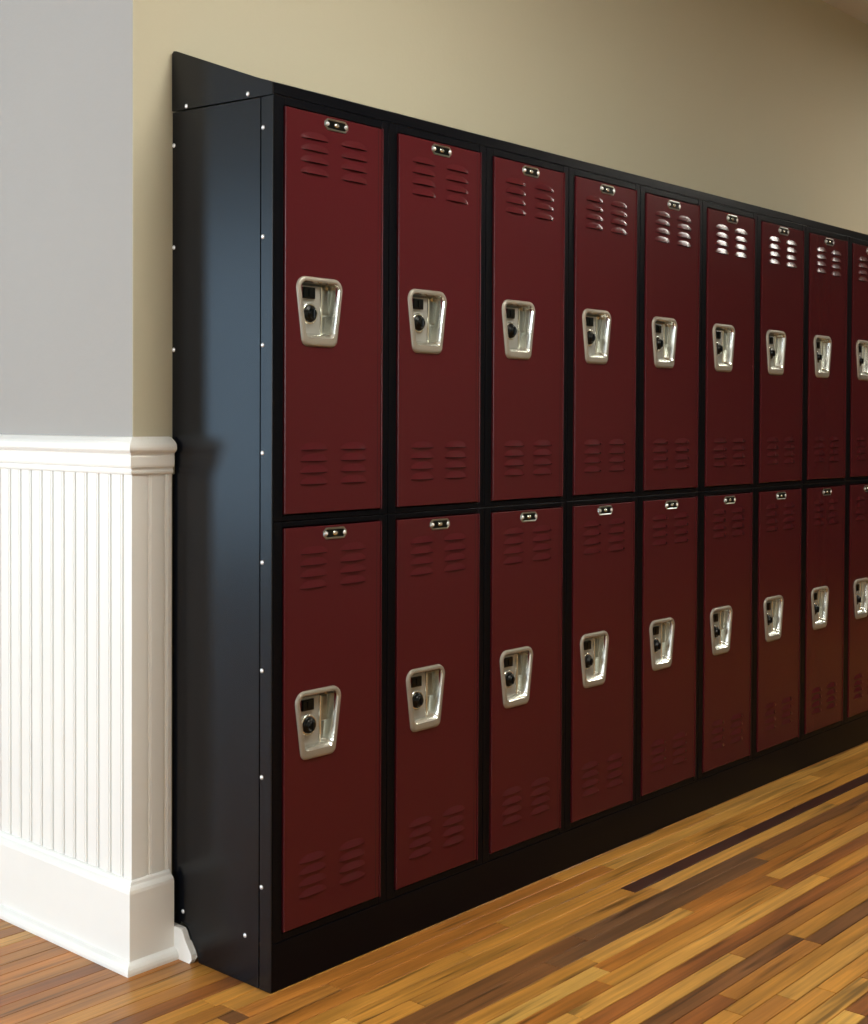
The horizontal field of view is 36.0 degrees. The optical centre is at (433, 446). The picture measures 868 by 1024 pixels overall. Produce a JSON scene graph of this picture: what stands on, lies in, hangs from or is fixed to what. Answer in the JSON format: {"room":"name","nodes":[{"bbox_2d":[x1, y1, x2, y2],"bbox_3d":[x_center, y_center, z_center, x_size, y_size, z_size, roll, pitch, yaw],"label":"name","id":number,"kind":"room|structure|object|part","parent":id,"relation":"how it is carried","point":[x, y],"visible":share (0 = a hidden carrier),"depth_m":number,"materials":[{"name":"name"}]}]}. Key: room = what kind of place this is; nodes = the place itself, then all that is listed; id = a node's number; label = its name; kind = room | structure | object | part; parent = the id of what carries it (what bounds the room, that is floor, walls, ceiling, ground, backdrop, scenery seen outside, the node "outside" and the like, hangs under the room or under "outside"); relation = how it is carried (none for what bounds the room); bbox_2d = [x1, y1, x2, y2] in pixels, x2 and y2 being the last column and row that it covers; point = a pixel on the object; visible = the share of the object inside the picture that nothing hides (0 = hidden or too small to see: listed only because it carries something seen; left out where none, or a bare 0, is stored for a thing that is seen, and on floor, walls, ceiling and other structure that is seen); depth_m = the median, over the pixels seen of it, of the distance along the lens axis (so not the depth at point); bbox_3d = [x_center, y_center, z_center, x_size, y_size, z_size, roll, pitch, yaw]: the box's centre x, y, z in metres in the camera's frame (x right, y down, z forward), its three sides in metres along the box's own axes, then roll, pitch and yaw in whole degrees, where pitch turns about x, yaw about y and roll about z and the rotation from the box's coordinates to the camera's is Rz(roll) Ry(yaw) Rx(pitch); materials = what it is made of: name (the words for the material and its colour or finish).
{"room":"school corridor","nodes":[
{"label":"school corridor","id":0,"kind":"room"},
{"bbox_2d":[0,0,132,436],"bbox_3d":[-2.752,-0.322,4.554,5.905,2.550,0.120,1,1,41],"label":"wall","id":1,"kind":"structure","parent":0,"point":[66,66],"depth_m":2.70,"materials":[{"name":"grey paint"}]},
{"bbox_2d":[0,468,171,879],"bbox_3d":[-1.748,0.419,3.651,3.200,0.793,0.094,1,1,41],"label":"wainscoting","id":2,"kind":"structure","parent":1,"relation":"attached to","point":[86,558],"depth_m":2.65,"materials":[{"name":"white paint"}]},
{"bbox_2d":[0,434,176,474],"bbox_3d":[-1.748,-0.009,3.634,3.226,0.072,0.111,1,1,41],"label":"trim","id":3,"kind":"structure","parent":1,"relation":"attached to","point":[67,453],"depth_m":2.63,"materials":[{"name":"white paint"}]},
{"bbox_2d":[0,829,196,977],"bbox_3d":[-1.734,0.891,3.630,3.282,0.170,0.133,1,1,41],"label":"baseboard","id":4,"kind":"structure","parent":1,"relation":"attached to","point":[124,926],"depth_m":2.63,"materials":[{"name":"white paint"}]},
{"bbox_2d":[0,741,867,1023],"bbox_3d":[0.238,0.996,5.186,9.600,0.080,13.200,1,1,41],"label":"floor","id":5,"kind":"structure","parent":0,"point":[751,907],"depth_m":2.63,"materials":[{"name":"brown wood"}]},
{"bbox_2d":[259,514,386,943],"bbox_3d":[-0.299,0.523,2.656,0.298,0.777,0.304,1,1,41],"label":"locker","id":6,"kind":"object","parent":5,"relation":"on","point":[329,593],"visible":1,"depth_m":2.55,"materials":[{"name":"red metal"}]},
{"bbox_2d":[172,95,273,993],"bbox_3d":[-0.406,0.176,2.538,0.292,1.654,0.004,1,1,41],"label":"end panel","id":7,"kind":"object","parent":6,"relation":"attached to","point":[223,154],"visible":1,"depth_m":2.53,"materials":[{"name":"black metal"}]},
{"bbox_2d":[175,94,388,521],"bbox_3d":[-0.296,-0.256,2.641,0.298,0.779,0.304,1,1,41],"label":"locker","id":8,"kind":"object","parent":6,"relation":"on","point":[330,182],"visible":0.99,"depth_m":2.54,"materials":[{"name":"red metal"}]},
{"bbox_3d":[-0.223,-0.253,2.522,0.029,0.130,0.118,1,1,41],"label":"handle plate","id":9,"kind":"part","parent":8,"relation":"part of","materials":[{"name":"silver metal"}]},
{"bbox_3d":[-0.197,-0.253,2.554,0.025,0.779,0.304,1,1,41],"label":"frame","id":10,"kind":"part","parent":8,"relation":"part of","materials":[{"name":"black metal"}]},
{"bbox_3d":[-0.193,-0.251,2.552,0.021,0.748,0.255,1,1,41],"label":"door","id":11,"kind":"part","parent":8,"relation":"part of","materials":[{"name":"red metal"}]},
{"bbox_3d":[-0.184,-0.610,2.540,0.004,0.022,0.062,1,1,41],"label":"number plate","id":12,"kind":"part","parent":8,"relation":"part of","materials":[{"name":"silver metal"}]},
{"bbox_2d":[172,51,867,240],"bbox_3d":[0.505,-0.721,3.550,0.293,0.128,2.753,1,1,41],"label":"locker top","id":13,"kind":"object","parent":8,"relation":"on","point":[196,82],"visible":0.98,"depth_m":2.61,"materials":[{"name":"black metal"}]},
{"bbox_3d":[-0.227,0.522,2.537,0.029,0.130,0.118,1,1,41],"label":"handle plate","id":14,"kind":"part","parent":6,"relation":"part of","materials":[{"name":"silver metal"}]},
{"bbox_3d":[-0.188,0.165,2.555,0.004,0.022,0.062,1,1,41],"label":"number plate","id":15,"kind":"part","parent":6,"relation":"part of","materials":[{"name":"silver metal"}]},
{"bbox_2d":[385,507,483,900],"bbox_3d":[-0.098,0.520,2.884,0.298,0.777,0.304,1,1,41],"label":"locker","id":16,"kind":"object","parent":5,"relation":"on","point":[434,655],"visible":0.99,"depth_m":2.78,"materials":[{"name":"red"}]},
{"bbox_3d":[-0.025,0.518,2.766,0.029,0.130,0.118,1,1,41],"label":"handle plate","id":17,"kind":"part","parent":16,"relation":"part of","materials":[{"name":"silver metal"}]},
{"bbox_2d":[387,122,485,513],"bbox_3d":[-0.094,-0.259,2.869,0.298,0.779,0.304,1,1,41],"label":"locker","id":18,"kind":"object","parent":16,"relation":"on","point":[436,183],"visible":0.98,"depth_m":2.77,"materials":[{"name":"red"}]},
{"bbox_3d":[-0.022,-0.256,2.751,0.029,0.130,0.118,1,1,41],"label":"handle plate","id":19,"kind":"part","parent":18,"relation":"part of","materials":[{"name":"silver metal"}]},
{"bbox_3d":[0.017,-0.613,2.769,0.004,0.022,0.062,1,1,41],"label":"number plate","id":20,"kind":"part","parent":18,"relation":"part of","materials":[{"name":"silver metal"}]},
{"bbox_3d":[0.014,0.161,2.784,0.004,0.022,0.062,1,1,41],"label":"number plate","id":21,"kind":"part","parent":16,"relation":"part of","materials":[{"name":"silver metal"}]},
{"bbox_2d":[482,501,565,862],"bbox_3d":[0.104,0.516,3.113,0.298,0.777,0.304,1,1,41],"label":"locker","id":22,"kind":"object","parent":5,"relation":"on","point":[524,552],"visible":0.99,"depth_m":3.01,"materials":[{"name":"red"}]},
{"bbox_3d":[0.176,0.515,2.994,0.029,0.130,0.118,1,1,41],"label":"handle plate","id":23,"kind":"part","parent":22,"relation":"part of","materials":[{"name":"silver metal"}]},
{"bbox_2d":[484,147,567,506],"bbox_3d":[0.107,-0.263,3.098,0.298,0.779,0.304,1,1,41],"label":"locker","id":24,"kind":"object","parent":22,"relation":"on","point":[526,198],"visible":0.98,"depth_m":3.00,"materials":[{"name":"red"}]},
{"bbox_3d":[0.180,-0.260,2.979,0.029,0.130,0.118,1,1,41],"label":"handle plate","id":25,"kind":"part","parent":24,"relation":"part of","materials":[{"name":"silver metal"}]},
{"bbox_3d":[0.219,-0.616,2.998,0.004,0.022,0.062,1,1,41],"label":"number plate","id":26,"kind":"part","parent":24,"relation":"part of","materials":[{"name":"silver metal"}]},
{"bbox_3d":[0.215,0.158,3.013,0.004,0.022,0.062,1,1,41],"label":"number plate","id":27,"kind":"part","parent":22,"relation":"part of","materials":[{"name":"silver metal"}]},
{"bbox_2d":[259,714,867,992],"bbox_3d":[0.529,0.943,3.557,0.212,0.089,2.743,1,1,41],"label":"plinth","id":28,"kind":"object","parent":5,"relation":"on","point":[304,955],"visible":0.38,"depth_m":3.04,"materials":[{"name":"black metal"}]},
{"bbox_2d":[564,496,637,831],"bbox_3d":[0.305,0.513,3.342,0.298,0.777,0.304,1,1,41],"label":"locker","id":29,"kind":"object","parent":5,"relation":"on","point":[601,617],"visible":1,"depth_m":3.24,"materials":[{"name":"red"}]},
{"bbox_3d":[0.378,0.511,3.223,0.029,0.130,0.118,1,1,41],"label":"handle plate","id":30,"kind":"part","parent":29,"relation":"part of","materials":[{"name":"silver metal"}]},
{"bbox_2d":[566,167,639,500],"bbox_3d":[0.309,-0.266,3.327,0.298,0.779,0.304,1,1,41],"label":"locker","id":31,"kind":"object","parent":29,"relation":"on","point":[604,212],"visible":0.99,"depth_m":3.23,"materials":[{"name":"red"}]},
{"bbox_3d":[0.381,-0.263,3.208,0.029,0.130,0.118,1,1,41],"label":"handle plate","id":32,"kind":"part","parent":31,"relation":"part of","materials":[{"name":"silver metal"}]},
{"bbox_3d":[0.420,-0.620,3.226,0.004,0.022,0.062,1,1,41],"label":"number plate","id":33,"kind":"part","parent":31,"relation":"part of","materials":[{"name":"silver metal"}]},
{"bbox_3d":[0.417,0.154,3.241,0.004,0.022,0.062,1,1,41],"label":"number plate","id":34,"kind":"part","parent":29,"relation":"part of","materials":[{"name":"silver metal"}]},
{"bbox_2d":[635,492,699,803],"bbox_3d":[0.507,0.509,3.570,0.298,0.777,0.304,1,1,41],"label":"locker","id":35,"kind":"object","parent":5,"relation":"on","point":[667,635],"visible":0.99,"depth_m":3.47,"materials":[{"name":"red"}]},
{"bbox_3d":[0.579,0.508,3.452,0.029,0.130,0.118,1,1,41],"label":"handle plate","id":36,"kind":"part","parent":35,"relation":"part of","materials":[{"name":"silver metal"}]},
{"bbox_2d":[638,185,701,495],"bbox_3d":[0.510,-0.269,3.555,0.298,0.779,0.304,1,1,41],"label":"locker","id":37,"kind":"object","parent":35,"relation":"on","point":[670,246],"visible":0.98,"depth_m":3.45,"materials":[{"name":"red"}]},
{"bbox_3d":[0.583,-0.267,3.437,0.029,0.130,0.118,1,1,41],"label":"handle plate","id":38,"kind":"part","parent":37,"relation":"part of","materials":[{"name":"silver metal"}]},
{"bbox_3d":[0.622,-0.623,3.455,0.004,0.022,0.062,1,1,41],"label":"number plate","id":39,"kind":"part","parent":37,"relation":"part of","materials":[{"name":"silver metal"}]},
{"bbox_3d":[0.618,0.151,3.470,0.004,0.022,0.062,1,1,41],"label":"number plate","id":40,"kind":"part","parent":35,"relation":"part of","materials":[{"name":"silver metal"}]},
{"bbox_2d":[697,488,753,779],"bbox_3d":[0.708,0.506,3.799,0.298,0.777,0.304,1,1,41],"label":"locker","id":41,"kind":"object","parent":5,"relation":"on","point":[726,523],"visible":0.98,"depth_m":3.70,"materials":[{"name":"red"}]},
{"bbox_3d":[0.781,0.505,3.680,0.029,0.130,0.118,1,1,41],"label":"handle plate","id":42,"kind":"part","parent":41,"relation":"part of","materials":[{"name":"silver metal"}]},
{"bbox_2d":[700,200,756,491],"bbox_3d":[0.712,-0.273,3.784,0.298,0.779,0.304,1,1,41],"label":"locker","id":43,"kind":"object","parent":41,"relation":"on","point":[729,235],"visible":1,"depth_m":3.68,"materials":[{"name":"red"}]},
{"bbox_3d":[0.784,-0.270,3.665,0.029,0.130,0.118,1,1,41],"label":"handle plate","id":44,"kind":"part","parent":43,"relation":"part of","materials":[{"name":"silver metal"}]},
{"bbox_3d":[0.823,-0.627,3.684,0.004,0.022,0.062,1,1,41],"label":"number plate","id":45,"kind":"part","parent":43,"relation":"part of","materials":[{"name":"silver metal"}]},
{"bbox_3d":[0.820,0.147,3.699,0.004,0.022,0.062,1,1,41],"label":"number plate","id":46,"kind":"part","parent":41,"relation":"part of","materials":[{"name":"silver metal"}]},
{"bbox_2d":[752,484,802,758],"bbox_3d":[0.910,0.502,4.028,0.298,0.777,0.304,1,1,41],"label":"locker","id":47,"kind":"object","parent":5,"relation":"on","point":[778,510],"visible":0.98,"depth_m":3.92,"materials":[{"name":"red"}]},
{"bbox_3d":[0.982,0.501,3.909,0.029,0.130,0.118,1,1,41],"label":"handle plate","id":48,"kind":"part","parent":47,"relation":"part of","materials":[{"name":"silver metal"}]},
{"bbox_2d":[754,214,805,487],"bbox_3d":[0.913,-0.276,4.013,0.298,0.779,0.304,1,1,41],"label":"locker","id":49,"kind":"object","parent":47,"relation":"on","point":[780,276],"visible":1,"depth_m":3.91,"materials":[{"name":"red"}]},
{"bbox_3d":[0.986,-0.274,3.894,0.029,0.130,0.118,1,1,41],"label":"handle plate","id":50,"kind":"part","parent":49,"relation":"part of","materials":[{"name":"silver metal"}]},
{"bbox_3d":[1.025,-0.630,3.912,0.004,0.022,0.062,1,1,41],"label":"number plate","id":51,"kind":"part","parent":49,"relation":"part of","materials":[{"name":"silver metal"}]},
{"bbox_3d":[1.021,0.144,3.927,0.004,0.022,0.062,1,1,41],"label":"number plate","id":52,"kind":"part","parent":47,"relation":"part of","materials":[{"name":"silver metal"}]},
{"bbox_2d":[800,481,845,739],"bbox_3d":[1.111,0.499,4.256,0.298,0.777,0.304,1,1,41],"label":"locker","id":53,"kind":"object","parent":5,"relation":"on","point":[824,504],"visible":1,"depth_m":4.15,"materials":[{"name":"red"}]},
{"bbox_3d":[1.184,0.498,4.138,0.029,0.130,0.118,1,1,41],"label":"handle plate","id":54,"kind":"part","parent":53,"relation":"part of","materials":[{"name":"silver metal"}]},
{"bbox_2d":[803,226,848,483],"bbox_3d":[1.115,-0.280,4.241,0.298,0.779,0.304,1,1,41],"label":"locker","id":55,"kind":"object","parent":53,"relation":"on","point":[826,253],"visible":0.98,"depth_m":4.14,"materials":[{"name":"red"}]},
{"bbox_3d":[1.187,-0.277,4.123,0.029,0.130,0.118,1,1,41],"label":"handle plate","id":56,"kind":"part","parent":55,"relation":"part of","materials":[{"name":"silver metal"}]},
{"bbox_3d":[1.226,-0.634,4.141,0.004,0.022,0.062,1,1,41],"label":"number plate","id":57,"kind":"part","parent":55,"relation":"part of","materials":[{"name":"silver metal"}]},
{"bbox_3d":[1.223,0.141,4.156,0.004,0.022,0.062,1,1,41],"label":"number plate","id":58,"kind":"part","parent":53,"relation":"part of","materials":[{"name":"silver metal"}]},
{"bbox_2d":[844,480,867,722],"bbox_3d":[1.313,0.495,4.485,0.298,0.777,0.304,1,1,41],"label":"locker","id":59,"kind":"object","parent":5,"relation":"on","point":[856,565],"visible":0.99,"depth_m":4.33,"materials":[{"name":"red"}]},
{"bbox_2d":[846,237,867,480],"bbox_3d":[1.316,-0.283,4.470,0.298,0.779,0.304,1,1,41],"label":"locker","id":60,"kind":"object","parent":59,"relation":"on","point":[857,379],"visible":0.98,"depth_m":4.31,"materials":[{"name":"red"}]},
{"bbox_3d":[1.389,-0.280,4.351,0.029,0.130,0.118,1,1,41],"label":"handle plate","id":61,"kind":"part","parent":60,"relation":"part of","materials":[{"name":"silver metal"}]},
{"bbox_3d":[1.385,0.494,4.366,0.029,0.130,0.118,1,1,41],"label":"handle plate","id":62,"kind":"part","parent":59,"relation":"part of","materials":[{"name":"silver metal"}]},
{"bbox_2d":[133,0,867,942],"bbox_3d":[2.386,-0.325,6.009,0.120,2.550,9.095,1,1,41],"label":"wall","id":63,"kind":"structure","parent":0,"point":[761,103],"depth_m":3.58,"materials":[{"name":"beige paint"}]},
{"bbox_2d":[822,0,867,24],"bbox_3d":[0.255,-1.642,5.064,9.900,0.100,13.500,1,1,41],"label":"ceiling","id":64,"kind":"structure","parent":0,"point":[858,9],"depth_m":4.82,"materials":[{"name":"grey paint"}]}
]}

